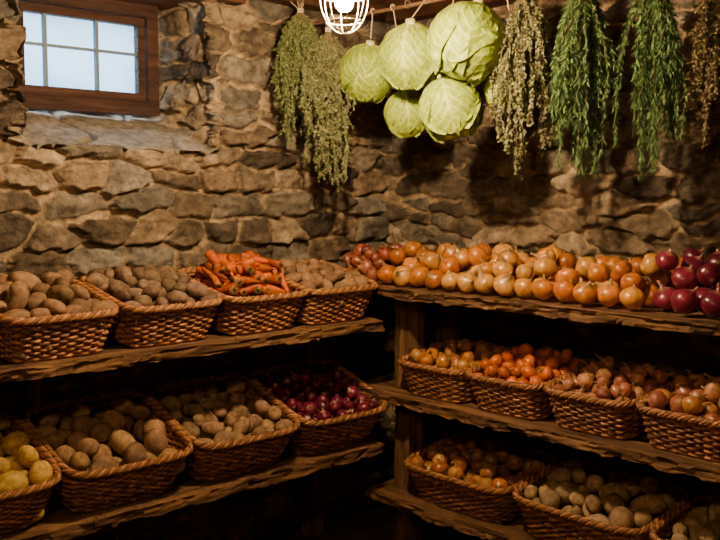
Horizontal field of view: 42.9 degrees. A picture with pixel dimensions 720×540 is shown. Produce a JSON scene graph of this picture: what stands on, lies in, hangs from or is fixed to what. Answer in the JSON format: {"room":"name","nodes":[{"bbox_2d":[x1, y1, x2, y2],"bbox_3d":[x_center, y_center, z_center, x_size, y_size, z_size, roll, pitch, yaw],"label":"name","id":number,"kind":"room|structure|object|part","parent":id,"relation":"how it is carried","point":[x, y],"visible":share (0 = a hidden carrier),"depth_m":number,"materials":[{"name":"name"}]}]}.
{"room":"root cellar","nodes":[
{"label":"root cellar","id":0,"kind":"room"},
{"bbox_2d":[0,0,393,539],"bbox_3d":[-1.444,0.025,3.165,4.025,2.440,0.440,-5,7,-43],"label":"wall","id":1,"kind":"structure","parent":0,"point":[81,192],"depth_m":3.72,"materials":[{"name":"stone"}]},
{"bbox_2d":[16,0,159,116],"bbox_3d":[-1.082,-0.838,3.564,0.640,0.440,0.065,-5,7,-43],"label":"window","id":2,"kind":"structure","parent":1,"relation":"in","point":[144,101],"depth_m":3.60,"materials":[{"name":"brown wood"}]},
{"bbox_2d":[118,0,245,9],"bbox_3d":[-1.000,-1.116,3.414,1.150,0.144,0.364,-5,7,-43],"label":"trim","id":3,"kind":"structure","parent":1,"relation":"attached to","point":[161,4],"depth_m":3.66,"materials":[{"name":"brown wood"}]},
{"bbox_2d":[270,0,319,148],"bbox_3d":[-0.238,-0.791,3.710,0.214,0.602,0.242,2,5,20],"label":"bunch","id":4,"kind":"object","parent":1,"relation":"hanging from","point":[299,34],"visible":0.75,"depth_m":3.68,"materials":[{"name":"green plant"}]},
{"bbox_2d":[260,0,386,22],"bbox_3d":[-1.282,-1.074,2.872,3.895,0.111,0.085,-5,7,-43],"label":"trim","id":5,"kind":"structure","parent":1,"relation":"attached to","point":[314,5],"depth_m":3.98,"materials":[{"name":"brown wood"}]},
{"bbox_2d":[257,503,486,539],"bbox_3d":[0.026,1.370,1.688,4.070,0.015,4.070,-5,7,-43],"label":"floor","id":6,"kind":"structure","parent":0,"point":[377,522],"depth_m":4.09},
{"bbox_2d":[0,317,384,539],"bbox_3d":[-0.893,0.716,3.117,2.285,1.032,0.469,-5,7,-43],"label":"wooden shelf unit","id":7,"kind":"object","parent":6,"relation":"on","point":[58,522],"visible":0.3,"depth_m":3.14,"materials":[{"name":"brown wood"}]},
{"bbox_2d":[0,412,61,534],"bbox_3d":[-1.194,0.635,2.769,0.479,0.304,0.442,-5,7,-43],"label":"wicker basket","id":8,"kind":"object","parent":7,"relation":"on","point":[18,520],"visible":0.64,"depth_m":2.74,"materials":[{"name":"brown wicker"}]},
{"bbox_2d":[0,413,52,520],"bbox_3d":[-1.202,0.625,2.782,0.433,0.291,0.380,-4,7,-42],"label":"pile","id":9,"kind":"object","parent":8,"relation":"in","point":[21,466],"visible":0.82,"depth_m":2.81,"materials":[{"name":"yellow food"}]},
{"bbox_3d":[-1.110,0.526,3.125,0.053,0.459,0.054,-5,7,-43],"label":"post","id":10,"kind":"part","parent":7,"relation":"part of","materials":[{"name":"brown wood"}]},
{"bbox_2d":[0,277,118,362],"bbox_3d":[-1.014,0.153,2.916,0.401,0.227,0.407,-5,7,-42],"label":"wicker basket","id":11,"kind":"object","parent":7,"relation":"on","point":[68,348],"visible":0.65,"depth_m":2.78,"materials":[{"name":"brown wicker"}]},
{"bbox_2d":[0,269,115,359],"bbox_3d":[-1.010,0.128,2.921,0.380,0.253,0.358,-4,7,-42],"label":"pile","id":12,"kind":"object","parent":11,"relation":"in","point":[53,294],"visible":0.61,"depth_m":2.84,"materials":[{"name":"beige food"}]},
{"bbox_2d":[21,390,193,512],"bbox_3d":[-0.850,0.607,3.088,0.479,0.304,0.442,-5,7,-43],"label":"wicker basket","id":13,"kind":"object","parent":7,"relation":"on","point":[146,488],"visible":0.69,"depth_m":2.99,"materials":[{"name":"brown wicker"}]},
{"bbox_2d":[36,397,184,506],"bbox_3d":[-0.855,0.600,3.088,0.423,0.272,0.394,-5,7,-44],"label":"pile","id":14,"kind":"object","parent":13,"relation":"in","point":[76,440],"visible":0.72,"depth_m":3.06,"materials":[{"name":"beige food"}]},
{"bbox_2d":[79,275,222,347],"bbox_3d":[-0.726,0.130,3.184,0.401,0.227,0.407,-5,7,-42],"label":"wicker basket","id":15,"kind":"object","parent":7,"relation":"on","point":[173,334],"visible":0.58,"depth_m":3.04,"materials":[{"name":"brown wicker"}]},
{"bbox_2d":[85,264,217,344],"bbox_3d":[-0.726,0.112,3.174,0.374,0.251,0.401,-4,7,-41],"label":"pile","id":16,"kind":"object","parent":15,"relation":"in","point":[149,285],"visible":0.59,"depth_m":3.12,"materials":[{"name":"beige food"}]},
{"bbox_2d":[146,373,299,480],"bbox_3d":[-0.510,0.579,3.404,0.479,0.304,0.442,-5,7,-43],"label":"wicker basket","id":17,"kind":"object","parent":7,"relation":"on","point":[260,459],"visible":0.6,"depth_m":3.31,"materials":[{"name":"brown wicker"}]},
{"bbox_2d":[158,379,292,471],"bbox_3d":[-0.511,0.578,3.414,0.437,0.266,0.404,-4,7,-42],"label":"pile","id":18,"kind":"object","parent":17,"relation":"in","point":[213,417],"visible":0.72,"depth_m":3.37,"materials":[{"name":"beige food"}]},
{"bbox_2d":[176,267,307,334],"bbox_3d":[-0.444,0.107,3.446,0.401,0.227,0.407,-5,7,-42],"label":"wicker basket","id":19,"kind":"object","parent":7,"relation":"on","point":[262,319],"visible":0.51,"depth_m":3.30,"materials":[{"name":"brown wicker"}]},
{"bbox_2d":[194,250,289,324],"bbox_3d":[-0.451,0.060,3.450,0.336,0.276,0.326,-5,7,-43],"label":"pile","id":20,"kind":"object","parent":19,"relation":"in","point":[246,275],"visible":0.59,"depth_m":3.37,"materials":[{"name":"orange food"}]},
{"bbox_3d":[-0.210,0.453,3.960,0.054,0.459,0.053,-5,7,-43],"label":"post","id":21,"kind":"part","parent":7,"relation":"part of","materials":[{"name":"brown wood"}]},
{"bbox_3d":[-0.210,0.941,4.003,0.073,0.429,0.074,-5,7,-43],"label":"post","id":22,"kind":"part","parent":7,"relation":"part of","materials":[{"name":"brown wood"}]},
{"bbox_2d":[248,358,387,454],"bbox_3d":[-0.174,0.552,3.716,0.479,0.304,0.442,-5,7,-43],"label":"wicker basket","id":23,"kind":"object","parent":7,"relation":"on","point":[361,428],"visible":0.57,"depth_m":3.61,"materials":[{"name":"brown wicker"}]},
{"bbox_2d":[260,361,377,443],"bbox_3d":[-0.179,0.544,3.724,0.422,0.276,0.392,-5,7,-43],"label":"onions","id":24,"kind":"object","parent":23,"relation":"in","point":[312,401],"visible":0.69,"depth_m":3.72,"materials":[{"name":"red food"}]},
{"bbox_2d":[262,259,377,324],"bbox_3d":[-0.177,0.085,3.694,0.401,0.227,0.407,-5,7,-42],"label":"wicker basket","id":25,"kind":"object","parent":7,"relation":"on","point":[344,313],"visible":0.47,"depth_m":3.54,"materials":[{"name":"brown wicker"}]},
{"bbox_2d":[265,258,371,319],"bbox_3d":[-0.181,0.073,3.699,0.357,0.228,0.370,-5,7,-44],"label":"pile","id":26,"kind":"object","parent":25,"relation":"in","point":[315,275],"visible":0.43,"depth_m":3.62,"materials":[{"name":"beige food"}]},
{"bbox_2d":[357,279,719,539],"bbox_3d":[0.890,0.667,3.211,0.459,1.113,2.740,-5,7,-43],"label":"wooden shelf unit","id":27,"kind":"object","parent":6,"relation":"on","point":[400,492],"visible":0.41,"depth_m":3.44,"materials":[{"name":"brown wood"}]},
{"bbox_2d":[334,239,407,280],"bbox_3d":[0.070,-0.045,4.038,0.406,0.169,0.342,-5,7,-43],"label":"onions","id":28,"kind":"object","parent":27,"relation":"on","point":[363,259],"visible":0.43,"depth_m":3.95,"materials":[{"name":"red food"}]},
{"bbox_3d":[0.207,1.061,3.889,0.089,0.209,0.090,-5,7,-43],"label":"post","id":29,"kind":"part","parent":27,"relation":"part of","materials":[{"name":"brown wood"}]},
{"bbox_3d":[0.207,0.723,3.859,0.089,0.379,0.089,-5,7,-43],"label":"post","id":30,"kind":"part","parent":27,"relation":"part of","materials":[{"name":"brown wood"}]},
{"bbox_3d":[0.207,0.297,3.822,0.088,0.384,0.090,-5,7,-43],"label":"post","id":31,"kind":"part","parent":27,"relation":"part of","materials":[{"name":"brown wood"}]},
{"bbox_3d":[0.382,1.047,4.052,0.074,0.209,0.074,-5,7,-43],"label":"post","id":32,"kind":"part","parent":27,"relation":"part of","materials":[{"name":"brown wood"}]},
{"bbox_3d":[0.382,0.708,4.022,0.073,0.379,0.073,-5,7,-43],"label":"post","id":33,"kind":"part","parent":27,"relation":"part of","materials":[{"name":"brown wood"}]},
{"bbox_3d":[0.382,0.282,3.984,0.074,0.384,0.075,-5,7,-43],"label":"post","id":34,"kind":"part","parent":27,"relation":"part of","materials":[{"name":"brown wood"}]},
{"bbox_2d":[397,340,510,402],"bbox_3d":[0.387,0.408,3.696,0.392,0.183,0.371,-5,7,-43],"label":"wicker basket","id":35,"kind":"object","parent":27,"relation":"on","point":[463,392],"visible":0.48,"depth_m":3.56,"materials":[{"name":"brown wicker"}]},
{"bbox_2d":[410,339,508,395],"bbox_3d":[0.388,0.386,3.692,0.342,0.194,0.319,-5,7,-42],"label":"pile","id":36,"kind":"object","parent":35,"relation":"in","point":[452,357],"visible":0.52,"depth_m":3.66,"materials":[{"name":"orange food"}]},
{"bbox_2d":[404,433,556,523],"bbox_3d":[0.471,0.824,3.643,0.400,0.214,0.554,-5,7,-43],"label":"wicker basket","id":37,"kind":"object","parent":27,"relation":"on","point":[496,511],"visible":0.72,"depth_m":3.53,"materials":[{"name":"brown wicker"}]},
{"bbox_2d":[410,432,543,506],"bbox_3d":[0.474,0.800,3.647,0.349,0.224,0.490,-5,7,-43],"label":"pile","id":38,"kind":"object","parent":37,"relation":"in","point":[465,460],"visible":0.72,"depth_m":3.60,"materials":[{"name":"orange food"}]},
{"bbox_2d":[465,351,590,419],"bbox_3d":[0.629,0.431,3.438,0.392,0.183,0.371,-5,7,-43],"label":"wicker basket","id":39,"kind":"object","parent":27,"relation":"on","point":[521,411],"visible":0.49,"depth_m":3.30,"materials":[{"name":"brown wicker"}]},
{"bbox_2d":[470,343,582,411],"bbox_3d":[0.632,0.396,3.437,0.343,0.223,0.324,-5,7,-44],"label":"onions","id":40,"kind":"object","parent":39,"relation":"in","point":[516,364],"visible":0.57,"depth_m":3.37,"materials":[{"name":"orange food"}]},
{"bbox_2d":[377,239,682,309],"bbox_3d":[0.603,-0.011,3.481,0.431,0.198,1.249,-5,7,-43],"label":"pile","id":41,"kind":"object","parent":27,"relation":"on","point":[552,272],"visible":0.97,"depth_m":3.32,"materials":[{"name":"orange food"}]},
{"bbox_2d":[512,460,689,539],"bbox_3d":[0.843,0.859,3.245,0.400,0.214,0.554,-5,7,-43],"label":"wicker basket","id":42,"kind":"object","parent":27,"relation":"on","point":[564,531],"visible":0.55,"depth_m":3.19,"materials":[{"name":"brown wicker"}]},
{"bbox_2d":[524,459,677,539],"bbox_3d":[0.847,0.841,3.244,0.353,0.220,0.496,-4,6,-40],"label":"pile","id":43,"kind":"object","parent":42,"relation":"in","point":[568,488],"visible":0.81,"depth_m":3.21,"materials":[{"name":"beige food"}]},
{"bbox_2d":[543,364,677,439],"bbox_3d":[0.871,0.453,3.179,0.392,0.183,0.371,-5,7,-43],"label":"wicker basket","id":44,"kind":"object","parent":27,"relation":"on","point":[558,398],"visible":0.52,"depth_m":3.04,"materials":[{"name":"brown wicker"}]},
{"bbox_2d":[552,353,672,430],"bbox_3d":[0.867,0.430,3.170,0.353,0.239,0.329,-4,7,-41],"label":"onions","id":45,"kind":"object","parent":44,"relation":"in","point":[600,380],"visible":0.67,"depth_m":3.12,"materials":[{"name":"brown food"}]},
{"bbox_2d":[636,378,719,462],"bbox_3d":[1.116,0.476,2.918,0.392,0.183,0.371,-5,7,-43],"label":"wicker basket","id":46,"kind":"object","parent":27,"relation":"on","point":[657,434],"visible":0.67,"depth_m":2.82,"materials":[{"name":"brown wicker"}]},
{"bbox_2d":[643,368,719,449],"bbox_3d":[1.109,0.449,2.913,0.341,0.211,0.320,-4,7,-41],"label":"pile","id":47,"kind":"object","parent":46,"relation":"in","point":[693,394],"visible":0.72,"depth_m":2.88,"materials":[{"name":"orange food"}]},
{"bbox_2d":[649,494,719,539],"bbox_3d":[1.215,0.894,2.848,0.400,0.214,0.554,-5,7,-43],"label":"wicker basket","id":48,"kind":"object","parent":27,"relation":"on","point":[681,512],"visible":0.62,"depth_m":3.04,"materials":[{"name":"brown wicker"}]},
{"bbox_2d":[671,502,719,539],"bbox_3d":[1.213,0.877,2.848,0.355,0.211,0.500,-5,7,-43],"label":"pile","id":49,"kind":"object","parent":48,"relation":"in","point":[702,522],"visible":1,"depth_m":2.95,"materials":[{"name":"beige food"}]},
{"bbox_2d":[652,247,719,317],"bbox_3d":[1.391,0.052,2.633,0.425,0.222,1.086,-5,7,-43],"label":"onions","id":50,"kind":"object","parent":27,"relation":"on","point":[697,280],"visible":1,"depth_m":2.87,"materials":[{"name":"food"}]},
{"bbox_2d":[378,0,719,519],"bbox_3d":[1.474,0.045,2.938,0.079,2.440,4.025,-5,7,-43],"label":"wall","id":51,"kind":"structure","parent":0,"point":[461,192],"depth_m":3.61,"materials":[{"name":"stone"}]},
{"bbox_2d":[385,0,530,24],"bbox_3d":[1.449,-1.053,2.750,0.090,0.126,3.825,-5,7,-43],"label":"trim","id":52,"kind":"structure","parent":51,"relation":"attached to","point":[426,11],"depth_m":3.98,"materials":[{"name":"brown wood"}]},
{"bbox_3d":[0.053,-1.043,1.771,4.446,0.033,4.400,-5,7,-43],"label":"ceiling","id":53,"kind":"structure","parent":0,"visible":0},
{"bbox_2d":[320,0,368,34],"bbox_3d":[-0.044,-0.871,2.532,0.139,0.434,0.139,-5,7,-43],"label":"pendant lamp","id":54,"kind":"object","parent":53,"relation":"hanging from","point":[341,5],"visible":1,"depth_m":2.53,"materials":[{"name":"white metal"}]},
{"bbox_2d":[312,0,443,25],"bbox_3d":[0.781,-1.021,2.794,0.032,0.191,2.996,-5,7,-43],"label":"hanging rail","id":55,"kind":"object","parent":53,"relation":"hanging from","point":[410,4],"visible":0.87,"depth_m":3.52,"materials":[{"name":"brown wood"}]},
{"bbox_2d":[298,15,357,195],"bbox_3d":[-0.134,-0.659,3.668,0.248,0.727,0.254,-1,5,-13],"label":"bunch","id":56,"kind":"object","parent":55,"relation":"hanging from","point":[328,102],"visible":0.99,"depth_m":3.61,"materials":[{"name":"green plant"}]},
{"bbox_2d":[338,8,390,103],"bbox_3d":[0.024,-0.842,3.621,0.230,0.367,0.232,1,5,16],"label":"cabbage","id":57,"kind":"object","parent":55,"relation":"hanging from","point":[359,73],"visible":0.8,"depth_m":3.55,"materials":[{"name":"green plant"}]},
{"bbox_2d":[383,4,424,137],"bbox_3d":[0.183,-0.770,3.593,0.182,0.506,0.185,-1,5,-10],"label":"cabbage","id":58,"kind":"object","parent":55,"relation":"hanging from","point":[400,111],"visible":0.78,"depth_m":3.54,"materials":[{"name":"green plant"}]},
{"bbox_2d":[377,0,438,91],"bbox_3d":[0.193,-0.829,3.372,0.259,0.351,0.255,-5,7,-43],"label":"cabbage","id":59,"kind":"object","parent":55,"relation":"hanging from","point":[404,63],"visible":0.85,"depth_m":3.29,"materials":[{"name":"green plant"}]},
{"bbox_2d":[418,0,483,143],"bbox_3d":[0.320,-0.719,3.225,0.234,0.544,0.237,-5,7,-43],"label":"cabbage","id":60,"kind":"object","parent":55,"relation":"hanging from","point":[448,109],"visible":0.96,"depth_m":3.16,"materials":[{"name":"green plant"}]},
{"bbox_2d":[426,0,504,86],"bbox_3d":[0.360,-0.802,3.116,0.272,0.359,0.281,-5,7,-43],"label":"cabbage","id":61,"kind":"object","parent":55,"relation":"hanging from","point":[465,39],"visible":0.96,"depth_m":3.02,"materials":[{"name":"green plant"}]},
{"bbox_2d":[483,0,534,109],"bbox_3d":[0.526,-0.769,3.183,0.179,0.434,0.178,-5,7,-43],"label":"cabbage","id":62,"kind":"object","parent":55,"relation":"hanging from","point":[487,91],"visible":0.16,"depth_m":3.15,"materials":[{"name":"green plant"}]},
{"bbox_2d":[488,0,557,180],"bbox_3d":[0.549,-0.640,3.081,0.242,0.678,0.238,-3,6,-27],"label":"bunch","id":63,"kind":"object","parent":55,"relation":"hanging from","point":[525,35],"visible":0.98,"depth_m":3.04,"materials":[{"name":"green plant"}]},
{"bbox_2d":[547,0,616,177],"bbox_3d":[0.695,-0.628,2.913,0.218,0.670,0.224,-5,7,-43],"label":"bunch","id":64,"kind":"object","parent":55,"relation":"hanging from","point":[580,19],"visible":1,"depth_m":2.90,"materials":[{"name":"green plant"}]},
{"bbox_2d":[611,0,690,182],"bbox_3d":[0.880,-0.605,2.747,0.194,0.692,0.239,-2,5,-20],"label":"bunch","id":65,"kind":"object","parent":55,"relation":"hanging from","point":[654,35],"visible":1,"depth_m":2.71,"materials":[{"name":"green plant"}]},
{"bbox_2d":[684,0,719,148],"bbox_3d":[1.017,-0.635,2.579,0.193,0.584,0.189,1,5,13],"label":"bunch","id":66,"kind":"object","parent":55,"relation":"hanging from","point":[706,20],"visible":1,"depth_m":2.56,"materials":[{"name":"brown plant"}]}
]}

